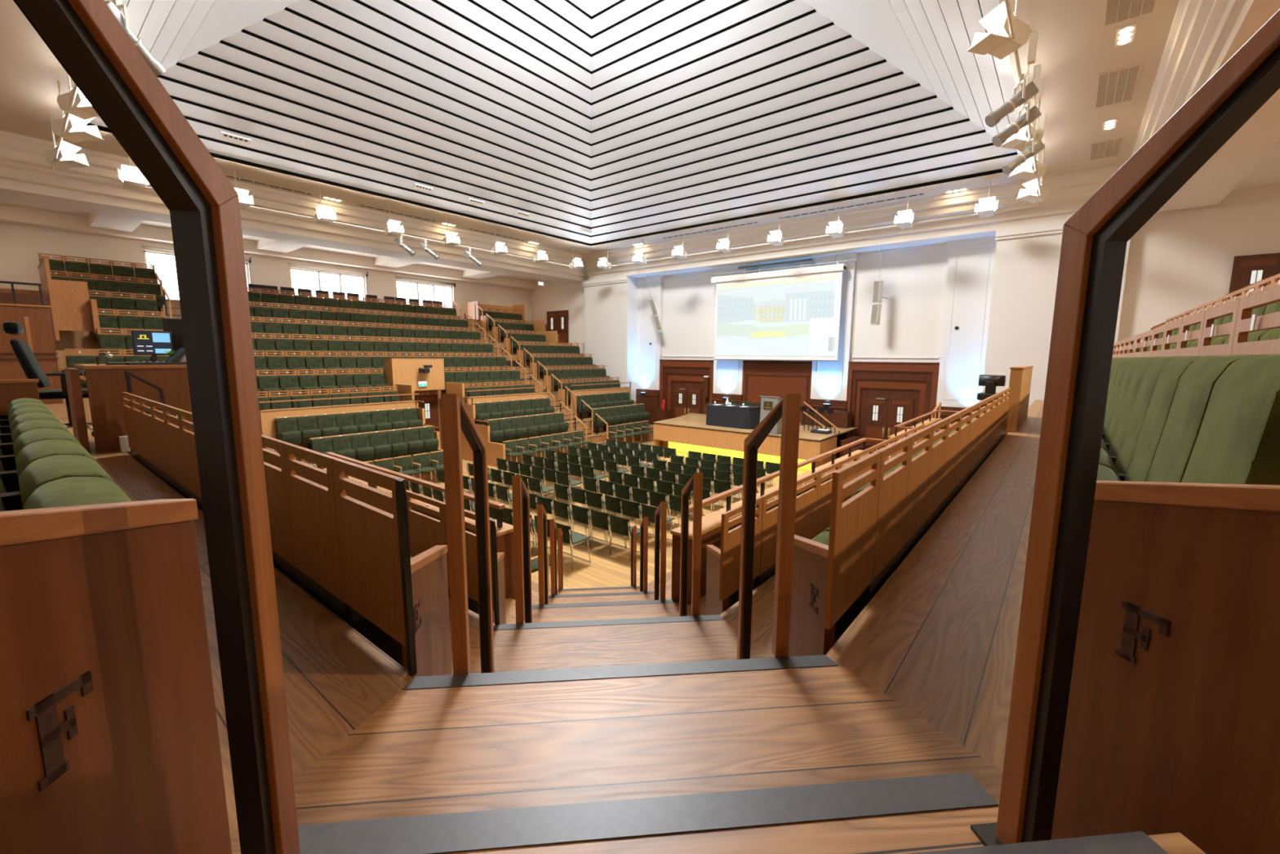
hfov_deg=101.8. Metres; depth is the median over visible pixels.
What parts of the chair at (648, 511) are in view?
backrest, seat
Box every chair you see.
[2,320,93,436]
[248,284,264,292]
[263,284,277,295]
[280,286,295,294]
[297,288,311,296]
[315,289,328,297]
[332,291,345,298]
[346,293,359,300]
[365,294,377,302]
[383,296,395,302]
[395,297,406,303]
[405,480,422,491]
[408,298,419,305]
[408,481,424,495]
[420,484,435,499]
[422,299,432,306]
[431,488,445,502]
[432,300,442,306]
[435,468,444,484]
[462,475,473,494]
[463,498,475,512]
[466,462,491,491]
[469,477,499,502]
[487,467,504,497]
[488,482,512,509]
[488,506,496,519]
[489,467,506,501]
[493,484,512,508]
[495,457,519,487]
[502,471,528,501]
[502,507,534,542]
[506,460,522,488]
[515,474,531,508]
[518,462,544,485]
[521,453,544,475]
[522,551,550,588]
[527,476,555,497]
[528,493,553,519]
[529,514,550,555]
[530,465,545,497]
[533,455,556,468]
[533,515,571,555]
[535,495,568,525]
[542,467,569,500]
[543,457,558,470]
[544,448,557,465]
[551,499,586,536]
[553,483,582,520]
[555,451,568,462]
[555,460,580,487]
[555,470,582,501]
[555,521,591,570]
[567,445,580,456]
[567,453,581,481]
[568,462,584,488]
[569,486,599,511]
[569,503,606,548]
[578,447,599,471]
[578,455,603,480]
[580,465,607,488]
[582,475,600,511]
[585,490,616,525]
[586,442,597,450]
[589,508,625,548]
[590,448,603,473]
[591,457,606,480]
[596,444,608,452]
[597,479,616,515]
[601,451,623,475]
[603,494,635,530]
[604,459,629,480]
[605,439,616,447]
[607,470,624,484]
[608,445,630,469]
[608,514,639,561]
[613,453,628,473]
[613,483,632,519]
[616,440,627,448]
[620,498,653,536]
[621,447,642,469]
[622,472,649,499]
[626,454,649,473]
[627,441,648,464]
[630,464,645,488]
[631,486,650,524]
[633,448,647,464]
[638,475,657,506]
[639,444,659,467]
[640,503,675,540]
[644,450,666,475]
[644,466,661,484]
[648,489,679,529]
[651,444,665,459]
[652,459,668,471]
[655,479,673,515]
[660,470,679,484]
[662,447,684,460]
[666,462,682,475]
[667,493,693,529]
[670,454,684,466]
[672,482,693,519]
[677,472,693,500]
[682,464,697,475]
[684,457,701,468]
[687,450,702,461]
[691,487,719,519]
[697,466,716,494]
[699,459,716,484]
[701,452,716,468]
[702,477,721,508]
[712,479,740,511]
[714,469,740,502]
[715,454,732,466]
[715,462,733,488]
[725,400,736,404]
[731,464,743,486]
[732,457,743,471]
[732,472,759,502]
[740,400,751,405]
[755,401,760,415]
[755,467,773,492]
[757,460,770,485]
[764,461,779,487]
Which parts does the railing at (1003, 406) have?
seat frame, panel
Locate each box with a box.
[119,435,130,452]
[1026,31,1037,65]
[1032,63,1040,88]
[1037,113,1045,137]
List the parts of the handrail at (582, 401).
post, post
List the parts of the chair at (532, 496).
backrest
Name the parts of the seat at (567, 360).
backrest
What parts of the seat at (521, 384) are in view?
panel, backrest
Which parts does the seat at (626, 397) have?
backrest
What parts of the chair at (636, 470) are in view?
backrest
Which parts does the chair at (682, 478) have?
backrest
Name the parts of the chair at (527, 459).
backrest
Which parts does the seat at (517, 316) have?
backrest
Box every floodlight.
[44,115,90,168]
[50,80,104,142]
[56,73,100,119]
[117,154,149,191]
[233,169,253,209]
[314,189,337,224]
[384,204,404,236]
[442,217,460,247]
[491,228,507,255]
[533,238,548,262]
[568,246,583,269]
[597,246,611,269]
[632,240,647,264]
[671,233,687,259]
[715,225,732,253]
[766,216,784,246]
[825,205,844,238]
[893,193,914,229]
[966,0,1030,59]
[973,179,998,217]
[999,94,1042,151]
[1008,152,1046,181]
[1016,158,1048,203]
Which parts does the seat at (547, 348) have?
backrest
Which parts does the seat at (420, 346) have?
panel, backrest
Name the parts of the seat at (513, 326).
backrest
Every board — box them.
[480,315,488,330]
[492,326,500,342]
[504,337,512,354]
[512,304,524,320]
[516,350,525,366]
[529,362,539,379]
[533,320,544,333]
[543,375,553,392]
[545,330,557,345]
[558,388,568,406]
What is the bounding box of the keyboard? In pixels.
[105,362,128,364]
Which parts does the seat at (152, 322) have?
backrest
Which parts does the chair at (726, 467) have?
backrest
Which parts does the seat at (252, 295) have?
panel, backrest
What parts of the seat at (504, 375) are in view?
panel, backrest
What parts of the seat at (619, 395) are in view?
backrest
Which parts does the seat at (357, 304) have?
panel, backrest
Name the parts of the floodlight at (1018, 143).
barn door, barn door, barn door, barn door, hanger rod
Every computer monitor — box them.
[130,330,173,361]
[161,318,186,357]
[163,319,186,361]
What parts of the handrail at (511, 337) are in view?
post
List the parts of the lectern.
plate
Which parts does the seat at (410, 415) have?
backrest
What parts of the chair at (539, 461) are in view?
backrest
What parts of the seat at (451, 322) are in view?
panel, backrest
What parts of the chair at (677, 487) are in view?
backrest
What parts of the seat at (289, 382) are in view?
panel, backrest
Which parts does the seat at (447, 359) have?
panel, backrest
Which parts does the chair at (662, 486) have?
backrest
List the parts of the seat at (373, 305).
panel, backrest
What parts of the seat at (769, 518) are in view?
seat frame, backrest, panel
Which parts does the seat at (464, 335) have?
panel, backrest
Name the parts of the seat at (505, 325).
panel, backrest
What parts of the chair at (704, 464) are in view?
backrest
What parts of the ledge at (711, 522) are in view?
wall panel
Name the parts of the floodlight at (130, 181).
barn door, barn door, barn door, barn door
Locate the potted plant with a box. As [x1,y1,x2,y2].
[164,349,175,358]
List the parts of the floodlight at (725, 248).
barn door, barn door, barn door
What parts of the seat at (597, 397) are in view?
backrest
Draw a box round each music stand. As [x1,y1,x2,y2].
[799,405,806,426]
[807,406,815,426]
[817,407,824,427]
[826,407,833,428]
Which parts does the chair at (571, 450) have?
backrest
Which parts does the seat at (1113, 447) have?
seat frame, backrest, panel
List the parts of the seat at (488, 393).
panel, backrest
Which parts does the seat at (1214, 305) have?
backrest, panel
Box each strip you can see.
[395,479,417,675]
[490,520,499,625]
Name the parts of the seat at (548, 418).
backrest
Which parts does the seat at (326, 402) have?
backrest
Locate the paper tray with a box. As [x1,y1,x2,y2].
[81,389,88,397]
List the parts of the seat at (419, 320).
panel, backrest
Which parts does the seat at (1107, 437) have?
backrest, panel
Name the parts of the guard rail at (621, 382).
rail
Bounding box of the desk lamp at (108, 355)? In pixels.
[96,353,112,364]
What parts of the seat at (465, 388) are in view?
backrest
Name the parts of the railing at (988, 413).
seat frame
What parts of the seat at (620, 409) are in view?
backrest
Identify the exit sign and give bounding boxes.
[417,381,426,386]
[537,281,543,285]
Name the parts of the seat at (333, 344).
panel, backrest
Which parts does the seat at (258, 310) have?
panel, backrest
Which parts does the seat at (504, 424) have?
backrest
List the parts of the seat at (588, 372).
backrest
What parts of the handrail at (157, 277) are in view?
rail, post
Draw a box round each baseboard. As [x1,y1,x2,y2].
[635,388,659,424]
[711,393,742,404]
[808,398,846,411]
[933,405,976,429]
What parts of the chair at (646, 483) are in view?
backrest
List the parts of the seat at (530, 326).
backrest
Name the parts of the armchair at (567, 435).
backrest, seat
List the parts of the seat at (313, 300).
panel, backrest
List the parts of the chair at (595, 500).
backrest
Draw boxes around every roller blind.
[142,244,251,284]
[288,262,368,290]
[395,275,455,296]
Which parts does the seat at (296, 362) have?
panel, backrest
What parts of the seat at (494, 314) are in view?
panel, backrest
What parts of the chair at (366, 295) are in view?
backrest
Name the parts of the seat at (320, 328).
panel, backrest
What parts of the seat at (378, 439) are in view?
backrest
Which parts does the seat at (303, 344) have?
panel, backrest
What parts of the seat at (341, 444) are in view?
backrest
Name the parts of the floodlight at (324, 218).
barn door, barn door, barn door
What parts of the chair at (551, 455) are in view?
backrest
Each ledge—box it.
[324,467,515,599]
[670,449,869,604]
[888,417,942,444]
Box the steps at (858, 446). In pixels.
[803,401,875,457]
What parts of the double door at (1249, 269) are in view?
raised panel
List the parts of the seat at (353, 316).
panel, backrest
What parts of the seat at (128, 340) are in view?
backrest, panel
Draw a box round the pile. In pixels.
[810,428,831,434]
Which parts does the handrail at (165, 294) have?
post, rail, post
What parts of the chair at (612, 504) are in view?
backrest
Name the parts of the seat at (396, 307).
panel, backrest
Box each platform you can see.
[0,288,166,422]
[293,450,432,464]
[384,377,445,448]
[439,398,443,449]
[480,320,635,411]
[495,431,564,444]
[505,595,706,623]
[523,571,671,595]
[531,582,671,604]
[576,416,653,435]
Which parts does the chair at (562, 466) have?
backrest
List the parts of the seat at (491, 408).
backrest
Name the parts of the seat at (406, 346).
panel, backrest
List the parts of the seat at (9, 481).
backrest, seat frame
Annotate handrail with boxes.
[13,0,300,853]
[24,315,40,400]
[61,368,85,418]
[155,272,165,315]
[162,288,172,318]
[440,393,496,674]
[453,300,462,319]
[464,311,473,330]
[474,302,484,330]
[475,323,485,342]
[485,313,495,340]
[488,334,498,355]
[497,324,507,354]
[502,347,512,369]
[510,335,520,366]
[511,475,532,623]
[515,360,526,383]
[523,347,533,379]
[529,373,541,392]
[537,360,547,390]
[537,504,548,604]
[543,387,555,412]
[549,519,557,595]
[551,373,562,406]
[557,528,563,589]
[560,401,572,431]
[564,386,576,419]
[574,415,586,448]
[581,399,593,434]
[595,413,608,439]
[631,525,636,586]
[640,516,648,591]
[653,501,666,599]
[679,472,702,616]
[737,393,800,659]
[931,401,941,417]
[970,8,1279,845]
[1149,312,1189,340]
[1224,275,1271,300]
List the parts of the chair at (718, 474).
backrest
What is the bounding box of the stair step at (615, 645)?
[448,573,775,674]
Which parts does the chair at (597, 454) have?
backrest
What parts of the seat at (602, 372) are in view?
backrest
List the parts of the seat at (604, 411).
backrest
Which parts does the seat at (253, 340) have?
backrest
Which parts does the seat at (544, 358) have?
panel, backrest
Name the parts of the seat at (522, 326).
backrest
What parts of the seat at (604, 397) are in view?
backrest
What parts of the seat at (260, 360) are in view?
panel, backrest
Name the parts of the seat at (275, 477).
seat frame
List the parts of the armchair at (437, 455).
backrest, seat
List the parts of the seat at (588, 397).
backrest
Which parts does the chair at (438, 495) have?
backrest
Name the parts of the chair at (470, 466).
backrest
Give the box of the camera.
[953,325,959,330]
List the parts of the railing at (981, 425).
seat frame, panel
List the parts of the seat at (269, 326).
panel, backrest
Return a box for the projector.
[418,364,432,373]
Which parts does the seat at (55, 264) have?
panel, backrest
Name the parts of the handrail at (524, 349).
post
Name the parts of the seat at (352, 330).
panel, backrest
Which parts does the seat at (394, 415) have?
backrest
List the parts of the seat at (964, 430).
seat frame, panel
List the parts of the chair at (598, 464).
backrest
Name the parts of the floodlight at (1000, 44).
barn door, barn door, barn door, barn door, hanger rod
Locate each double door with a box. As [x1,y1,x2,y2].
[414,394,439,431]
[546,310,568,343]
[673,387,702,417]
[862,395,914,450]
[1227,253,1279,299]
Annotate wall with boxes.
[0,222,531,323]
[0,302,63,404]
[37,255,100,341]
[530,271,588,353]
[583,275,637,400]
[662,244,947,362]
[982,232,1130,407]
[1117,183,1279,354]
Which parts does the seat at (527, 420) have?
backrest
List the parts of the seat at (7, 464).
backrest, seat frame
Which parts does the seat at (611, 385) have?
backrest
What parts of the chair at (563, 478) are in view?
backrest, seat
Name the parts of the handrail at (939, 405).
post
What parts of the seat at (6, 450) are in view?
seat frame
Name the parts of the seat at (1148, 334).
backrest, panel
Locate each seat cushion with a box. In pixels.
[7,398,46,413]
[7,401,51,418]
[8,406,57,423]
[9,412,63,434]
[11,418,72,444]
[13,427,81,459]
[15,439,96,479]
[50,271,66,275]
[68,272,90,280]
[79,370,86,385]
[93,275,114,285]
[95,327,119,341]
[97,291,120,300]
[97,309,112,313]
[102,347,127,362]
[115,311,137,320]
[117,277,136,286]
[122,293,143,305]
[123,328,140,337]
[128,347,150,359]
[137,279,158,288]
[137,311,159,320]
[145,294,164,307]
[252,332,266,339]
[254,368,270,379]
[256,317,274,322]
[258,349,277,359]
[261,387,282,399]
[264,302,280,306]
[266,333,284,338]
[270,368,289,376]
[274,318,291,323]
[277,349,296,355]
[279,431,302,444]
[280,304,297,308]
[282,386,302,397]
[284,333,302,339]
[289,367,308,373]
[291,318,307,323]
[296,350,314,355]
[297,305,312,309]
[300,429,321,444]
[302,333,319,338]
[302,386,320,394]
[308,367,326,375]
[313,350,330,356]
[318,334,334,340]
[320,386,339,394]
[320,426,340,436]
[325,367,343,374]
[330,350,346,356]
[334,334,350,339]
[335,448,355,459]
[338,385,356,392]
[339,425,358,435]
[342,367,359,373]
[346,350,362,356]
[350,335,364,339]
[354,446,373,461]
[355,384,373,392]
[357,423,375,432]
[359,366,375,373]
[361,351,377,356]
[373,383,388,391]
[373,444,391,459]
[374,366,385,377]
[374,422,391,431]
[377,351,391,356]
[378,336,392,340]
[390,442,408,457]
[391,351,404,355]
[391,421,407,429]
[404,351,417,355]
[405,337,417,341]
[406,419,422,428]
[406,440,423,454]
[417,351,430,355]
[422,438,438,452]
[430,351,442,355]
[442,351,454,355]
[444,365,456,370]
[453,351,465,356]
[455,365,467,370]
[457,381,470,386]
[465,351,476,355]
[466,365,479,371]
[469,380,481,386]
[475,351,486,356]
[475,413,489,424]
[480,380,493,386]
[486,351,497,355]
[488,318,492,326]
[488,412,502,419]
[489,365,500,370]
[489,430,503,442]
[493,379,503,385]
[499,328,504,337]
[499,364,510,369]
[501,410,513,418]
[502,379,514,384]
[502,428,515,440]
[512,340,516,348]
[512,409,524,417]
[514,378,524,384]
[514,427,527,439]
[523,408,534,415]
[525,352,530,360]
[525,426,537,437]
[533,408,545,414]
[536,424,548,435]
[538,364,543,373]
[544,407,555,413]
[546,423,559,434]
[553,377,558,386]
[556,377,565,386]
[557,422,568,432]
[564,377,573,382]
[568,391,570,399]
[578,404,589,413]
[588,364,596,368]
[588,403,597,412]
[595,417,605,426]
[597,402,605,408]
[604,401,613,407]
[604,416,613,426]
[612,400,620,406]
[612,415,621,424]
[619,400,626,405]
[619,414,628,423]
[626,400,634,404]
[626,413,635,422]
[634,413,642,422]
[641,412,649,420]
[811,531,829,545]
[1096,463,1120,480]
[1098,447,1119,478]
[1101,440,1111,457]
[1169,342,1177,349]
[1186,339,1196,347]
[1188,339,1198,347]
[1210,335,1229,345]
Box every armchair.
[364,460,373,465]
[373,457,401,473]
[393,454,420,479]
[412,452,439,484]
[430,450,444,481]
[502,440,524,462]
[515,437,537,462]
[528,435,548,457]
[540,434,560,457]
[551,432,571,452]
[562,431,582,448]
[573,430,591,447]
[608,425,625,441]
[616,423,633,439]
[625,422,641,442]
[633,421,648,444]
[640,420,653,432]
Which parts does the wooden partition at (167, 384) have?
panel, panel, inset trim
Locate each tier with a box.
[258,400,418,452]
[466,391,547,425]
[570,386,631,417]
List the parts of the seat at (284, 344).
panel, backrest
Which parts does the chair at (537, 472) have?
backrest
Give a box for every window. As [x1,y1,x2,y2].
[143,250,249,290]
[146,253,179,299]
[289,267,365,299]
[290,269,363,300]
[395,280,453,307]
[396,281,450,307]
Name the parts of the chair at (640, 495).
backrest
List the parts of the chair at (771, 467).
backrest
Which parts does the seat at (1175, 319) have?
panel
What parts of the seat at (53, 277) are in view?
backrest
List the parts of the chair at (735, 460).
backrest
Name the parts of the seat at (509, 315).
backrest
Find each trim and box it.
[0,130,586,283]
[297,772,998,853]
[402,654,838,689]
[493,614,724,630]
[532,599,679,608]
[548,591,653,597]
[550,586,639,591]
[582,164,1123,279]
[582,275,628,286]
[636,275,663,390]
[659,359,713,418]
[662,269,714,359]
[712,264,748,395]
[742,360,812,422]
[810,252,857,400]
[846,361,939,443]
[850,242,948,361]
[906,831,1168,853]
[995,222,1065,240]
[1131,0,1279,212]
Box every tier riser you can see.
[408,466,444,480]
[505,445,579,462]
[601,426,653,443]
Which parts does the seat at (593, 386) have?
backrest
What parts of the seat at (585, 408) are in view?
backrest, seat frame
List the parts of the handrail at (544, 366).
post, post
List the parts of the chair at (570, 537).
backrest, leg, seat, leg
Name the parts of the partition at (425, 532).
panel, seat frame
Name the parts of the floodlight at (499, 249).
barn door, barn door, barn door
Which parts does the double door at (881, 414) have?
raised panel, raised panel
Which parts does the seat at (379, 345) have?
panel, backrest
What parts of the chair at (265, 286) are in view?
backrest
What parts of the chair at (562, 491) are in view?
backrest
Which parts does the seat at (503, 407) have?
backrest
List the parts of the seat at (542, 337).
backrest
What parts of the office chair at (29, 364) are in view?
backrest, seat, arm post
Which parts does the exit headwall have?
panel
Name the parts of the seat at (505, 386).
panel, backrest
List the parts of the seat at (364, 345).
panel, backrest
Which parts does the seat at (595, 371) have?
backrest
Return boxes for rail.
[0,280,44,305]
[50,0,105,169]
[89,175,582,268]
[258,393,418,410]
[325,452,505,528]
[466,386,546,396]
[570,382,631,390]
[598,204,1041,267]
[680,437,894,530]
[893,409,958,435]
[1004,0,1042,201]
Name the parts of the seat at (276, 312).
panel, backrest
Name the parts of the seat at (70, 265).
panel, backrest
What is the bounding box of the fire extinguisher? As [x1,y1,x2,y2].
[662,397,665,409]
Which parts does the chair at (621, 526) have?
leg, backrest, seat, leg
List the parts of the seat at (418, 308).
panel, backrest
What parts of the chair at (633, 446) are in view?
backrest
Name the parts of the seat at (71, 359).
panel, backrest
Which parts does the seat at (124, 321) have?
panel, backrest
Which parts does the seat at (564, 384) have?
panel, backrest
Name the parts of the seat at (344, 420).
backrest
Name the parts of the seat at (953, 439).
seat frame, panel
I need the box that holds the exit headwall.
[384,358,444,391]
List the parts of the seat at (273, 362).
panel, backrest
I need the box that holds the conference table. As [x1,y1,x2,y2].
[706,403,759,429]
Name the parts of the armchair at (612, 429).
backrest, seat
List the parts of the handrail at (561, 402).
rail, post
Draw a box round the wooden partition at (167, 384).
[64,364,194,455]
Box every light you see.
[321,195,343,201]
[425,403,430,418]
[440,222,457,226]
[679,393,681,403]
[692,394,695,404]
[872,405,878,420]
[897,406,902,422]
[944,187,968,193]
[976,374,1005,408]
[1102,118,1117,130]
[1114,22,1137,47]
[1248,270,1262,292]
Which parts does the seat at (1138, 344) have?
backrest, panel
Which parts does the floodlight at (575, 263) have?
barn door, barn door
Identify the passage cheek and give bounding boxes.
[395,383,443,451]
[445,382,505,466]
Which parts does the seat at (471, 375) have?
panel, backrest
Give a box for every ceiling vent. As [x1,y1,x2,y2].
[219,130,251,146]
[225,174,313,195]
[357,204,437,222]
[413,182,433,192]
[466,197,484,206]
[467,227,525,240]
[515,210,530,217]
[579,227,592,234]
[662,221,759,239]
[777,192,924,218]
[1088,137,1124,160]
[1093,62,1142,108]
[1102,0,1158,27]
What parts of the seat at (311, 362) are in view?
panel, backrest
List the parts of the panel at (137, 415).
seat frame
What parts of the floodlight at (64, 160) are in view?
hanger rod, barn door, barn door, barn door, barn door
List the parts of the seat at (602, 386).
backrest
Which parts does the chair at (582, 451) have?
backrest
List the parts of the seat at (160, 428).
seat frame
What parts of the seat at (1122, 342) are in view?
panel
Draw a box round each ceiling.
[0,0,1179,254]
[1231,140,1279,190]
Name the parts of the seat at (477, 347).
panel, backrest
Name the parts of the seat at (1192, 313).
panel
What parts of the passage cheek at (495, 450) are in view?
panel, panel, panel, panel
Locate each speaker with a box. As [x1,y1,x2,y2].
[644,274,662,331]
[870,248,887,324]
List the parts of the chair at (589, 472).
backrest, seat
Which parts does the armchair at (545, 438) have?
backrest, seat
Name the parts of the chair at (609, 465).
backrest, seat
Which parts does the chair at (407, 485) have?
backrest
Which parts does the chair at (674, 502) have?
leg, backrest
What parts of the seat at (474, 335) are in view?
panel, backrest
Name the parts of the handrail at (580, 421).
rail, post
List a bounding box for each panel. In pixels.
[0,292,56,342]
[0,378,39,414]
[0,498,506,853]
[283,442,412,666]
[705,480,1279,853]
[800,408,852,446]
[936,235,996,407]
[1004,365,1033,435]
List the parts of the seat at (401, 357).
backrest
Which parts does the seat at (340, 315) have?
panel, backrest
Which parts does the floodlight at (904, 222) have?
barn door, barn door, barn door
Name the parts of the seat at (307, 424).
backrest, seat frame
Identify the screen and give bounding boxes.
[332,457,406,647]
[444,503,494,610]
[466,301,513,319]
[711,253,847,360]
[719,496,762,600]
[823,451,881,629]
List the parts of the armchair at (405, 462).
rail, backrest, seat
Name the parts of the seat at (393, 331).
panel, backrest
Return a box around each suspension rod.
[1026,31,1032,84]
[1035,101,1040,129]
[1040,143,1044,185]
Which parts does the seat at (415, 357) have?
backrest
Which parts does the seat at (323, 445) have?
rail, backrest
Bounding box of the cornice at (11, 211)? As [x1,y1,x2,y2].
[0,198,545,289]
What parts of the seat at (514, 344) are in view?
panel, backrest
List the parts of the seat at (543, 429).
backrest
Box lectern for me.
[760,395,782,435]
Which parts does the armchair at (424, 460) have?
backrest, seat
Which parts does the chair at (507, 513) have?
backrest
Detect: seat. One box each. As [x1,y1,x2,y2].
[0,398,46,420]
[0,401,51,426]
[0,406,57,434]
[0,412,63,444]
[0,418,72,456]
[0,427,81,472]
[0,439,96,495]
[0,454,119,511]
[22,476,132,509]
[37,253,66,275]
[49,270,69,280]
[63,255,90,280]
[64,348,95,388]
[68,271,97,294]
[88,257,114,285]
[88,289,112,313]
[93,273,120,306]
[93,308,119,342]
[93,348,123,364]
[97,327,127,362]
[109,291,137,320]
[111,260,136,286]
[115,309,142,337]
[117,275,143,305]
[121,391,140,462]
[122,349,150,362]
[123,328,150,359]
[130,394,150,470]
[133,262,158,288]
[133,293,159,320]
[139,397,163,479]
[140,277,164,307]
[140,310,164,331]
[149,355,169,361]
[151,400,177,488]
[163,404,190,498]
[178,409,203,511]
[247,287,263,308]
[248,301,256,320]
[249,315,266,339]
[251,332,257,355]
[252,301,274,322]
[253,333,277,359]
[253,350,270,379]
[255,376,261,395]
[256,369,282,399]
[257,391,270,431]
[259,288,280,306]
[261,434,297,585]
[262,316,284,338]
[262,444,280,468]
[265,351,289,376]
[268,390,291,409]
[270,302,291,323]
[273,333,296,355]
[274,415,302,445]
[276,289,297,308]
[276,369,302,397]
[279,450,299,475]
[280,317,302,339]
[284,351,308,373]
[287,303,307,323]
[289,389,311,408]
[291,333,314,355]
[293,291,312,309]
[295,414,321,449]
[297,318,319,338]
[297,368,320,394]
[297,456,320,484]
[303,305,323,323]
[303,351,326,375]
[308,292,327,310]
[309,334,330,356]
[309,435,336,468]
[310,388,331,406]
[314,319,334,340]
[315,368,339,394]
[315,413,340,436]
[319,306,338,324]
[319,463,328,488]
[320,351,343,374]
[323,293,342,311]
[325,334,346,356]
[328,387,349,405]
[329,320,350,339]
[330,434,355,459]
[333,306,352,324]
[333,368,356,392]
[334,411,358,435]
[337,294,355,311]
[337,351,359,373]
[342,335,362,356]
[344,471,373,506]
[345,320,364,339]
[347,386,367,404]
[348,307,367,325]
[350,431,373,462]
[351,296,368,312]
[351,368,373,392]
[352,410,375,432]
[354,351,375,373]
[357,336,377,356]
[360,321,378,340]
[362,309,380,326]
[364,297,382,314]
[364,386,383,403]
[367,368,388,391]
[368,430,391,460]
[369,351,385,377]
[369,408,391,431]
[371,481,393,514]
[372,336,391,356]
[373,322,392,340]
[375,310,393,327]
[377,298,394,314]
[382,386,399,402]
[384,351,399,358]
[385,428,408,457]
[386,337,404,355]
[386,408,407,429]
[387,323,405,341]
[388,311,405,327]
[389,299,405,315]
[399,351,413,358]
[400,311,417,328]
[400,324,417,341]
[400,337,417,355]
[401,300,417,315]
[401,407,422,428]
[401,426,423,457]
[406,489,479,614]
[413,301,428,316]
[413,312,429,328]
[413,324,429,341]
[413,337,430,355]
[413,351,426,358]
[417,425,438,453]
[424,302,439,317]
[424,313,440,328]
[425,325,441,342]
[425,337,442,355]
[426,352,439,358]
[435,303,449,318]
[435,314,451,329]
[436,325,453,342]
[437,338,454,355]
[438,352,456,370]
[441,367,457,392]
[444,304,459,318]
[446,315,461,329]
[448,326,463,342]
[448,338,465,356]
[450,352,467,370]
[452,367,470,386]
[457,315,471,330]
[458,327,474,342]
[460,339,476,355]
[462,352,479,371]
[464,367,481,386]
[464,382,467,403]
[466,382,480,396]
[469,327,484,342]
[471,339,486,356]
[471,401,489,424]
[473,352,489,369]
[475,366,493,386]
[479,382,493,395]
[480,307,492,327]
[481,339,497,355]
[484,352,500,370]
[484,400,502,419]
[484,418,503,442]
[487,366,503,385]
[488,308,499,321]
[490,381,503,395]
[492,318,504,337]
[494,352,510,369]
[496,400,513,418]
[497,308,507,321]
[497,366,514,384]
[497,417,515,441]
[500,319,514,337]
[502,381,515,394]
[504,329,516,349]
[505,309,515,322]
[507,399,524,417]
[508,366,524,384]
[509,319,519,333]
[509,416,527,440]
[512,329,524,349]
[512,380,524,393]
[513,310,524,323]
[516,320,528,333]
[516,341,530,361]
[518,398,534,415]
[520,330,533,344]
[520,414,537,439]
[523,380,535,393]
[524,320,536,333]
[525,341,538,355]
[528,330,541,344]
[528,397,545,414]
[529,353,543,373]
[532,413,548,437]
[533,342,546,355]
[537,331,548,344]
[538,353,551,373]
[539,397,555,413]
[542,342,554,355]
[542,413,559,435]
[543,365,558,386]
[546,353,559,368]
[549,342,561,355]
[552,365,565,391]
[552,411,568,433]
[555,353,567,368]
[556,342,568,356]
[558,378,570,399]
[560,365,573,382]
[562,353,575,368]
[564,342,576,356]
[566,378,577,390]
[568,365,582,381]
[569,353,582,368]
[571,342,583,356]
[574,377,584,390]
[576,365,589,381]
[576,394,589,418]
[577,353,589,368]
[582,377,592,389]
[583,365,596,381]
[583,394,597,417]
[584,353,596,368]
[590,377,599,388]
[591,364,603,380]
[591,393,605,408]
[591,408,605,432]
[597,364,609,380]
[597,377,606,388]
[600,392,613,407]
[600,407,613,431]
[604,377,613,387]
[607,392,620,406]
[608,406,621,425]
[611,377,619,387]
[614,391,626,405]
[615,405,628,424]
[622,391,634,404]
[622,404,635,423]
[630,404,642,422]
[636,403,649,421]
[728,488,778,608]
[794,471,818,539]
[811,436,911,644]
[815,462,839,536]
[823,426,932,564]
[838,453,857,503]
[856,447,872,477]
[871,440,885,462]
[884,435,897,472]
[896,431,907,454]
[906,427,916,445]
[912,417,948,537]
[915,423,924,444]
[933,411,961,516]
[948,406,972,499]
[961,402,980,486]
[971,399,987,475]
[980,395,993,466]
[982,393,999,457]
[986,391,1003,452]
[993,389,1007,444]
[999,386,1010,439]
[1096,284,1279,482]
[1098,298,1239,481]
[1101,311,1205,475]
[1102,319,1182,457]
[1102,324,1166,444]
[1102,328,1154,433]
[1105,332,1144,412]
[1108,334,1137,385]
[1111,337,1130,362]
[1111,338,1125,359]
[1112,342,1117,357]
[1115,340,1120,357]
[1132,318,1169,352]
[1138,314,1179,351]
[1140,315,1174,348]
[1146,309,1190,351]
[1146,311,1184,347]
[1147,306,1196,351]
[1156,300,1212,350]
[1156,304,1204,348]
[1169,293,1231,349]
[1169,297,1221,344]
[1173,288,1244,348]
[1181,354,1279,484]
[1186,282,1257,347]
[1188,275,1273,347]
[1210,301,1279,345]
[1211,273,1279,341]
[1222,336,1229,344]
[1247,328,1271,342]
[1259,327,1279,340]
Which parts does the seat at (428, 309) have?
panel, backrest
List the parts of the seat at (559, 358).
backrest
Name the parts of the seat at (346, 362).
panel, backrest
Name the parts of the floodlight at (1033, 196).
barn door, barn door, barn door, barn door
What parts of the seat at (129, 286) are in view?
panel, backrest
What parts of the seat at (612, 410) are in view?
backrest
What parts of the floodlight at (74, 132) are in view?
hanger rod, barn door, barn door, barn door, barn door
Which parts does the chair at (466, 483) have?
backrest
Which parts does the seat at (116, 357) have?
backrest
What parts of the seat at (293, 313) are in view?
panel, backrest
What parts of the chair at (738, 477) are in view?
leg, backrest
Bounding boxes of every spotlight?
[104,0,165,75]
[393,234,415,256]
[418,239,439,259]
[463,247,482,266]
[984,72,1039,127]
[991,97,1041,146]
[1002,132,1044,174]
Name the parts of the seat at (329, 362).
panel, backrest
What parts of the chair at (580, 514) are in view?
leg, backrest, leg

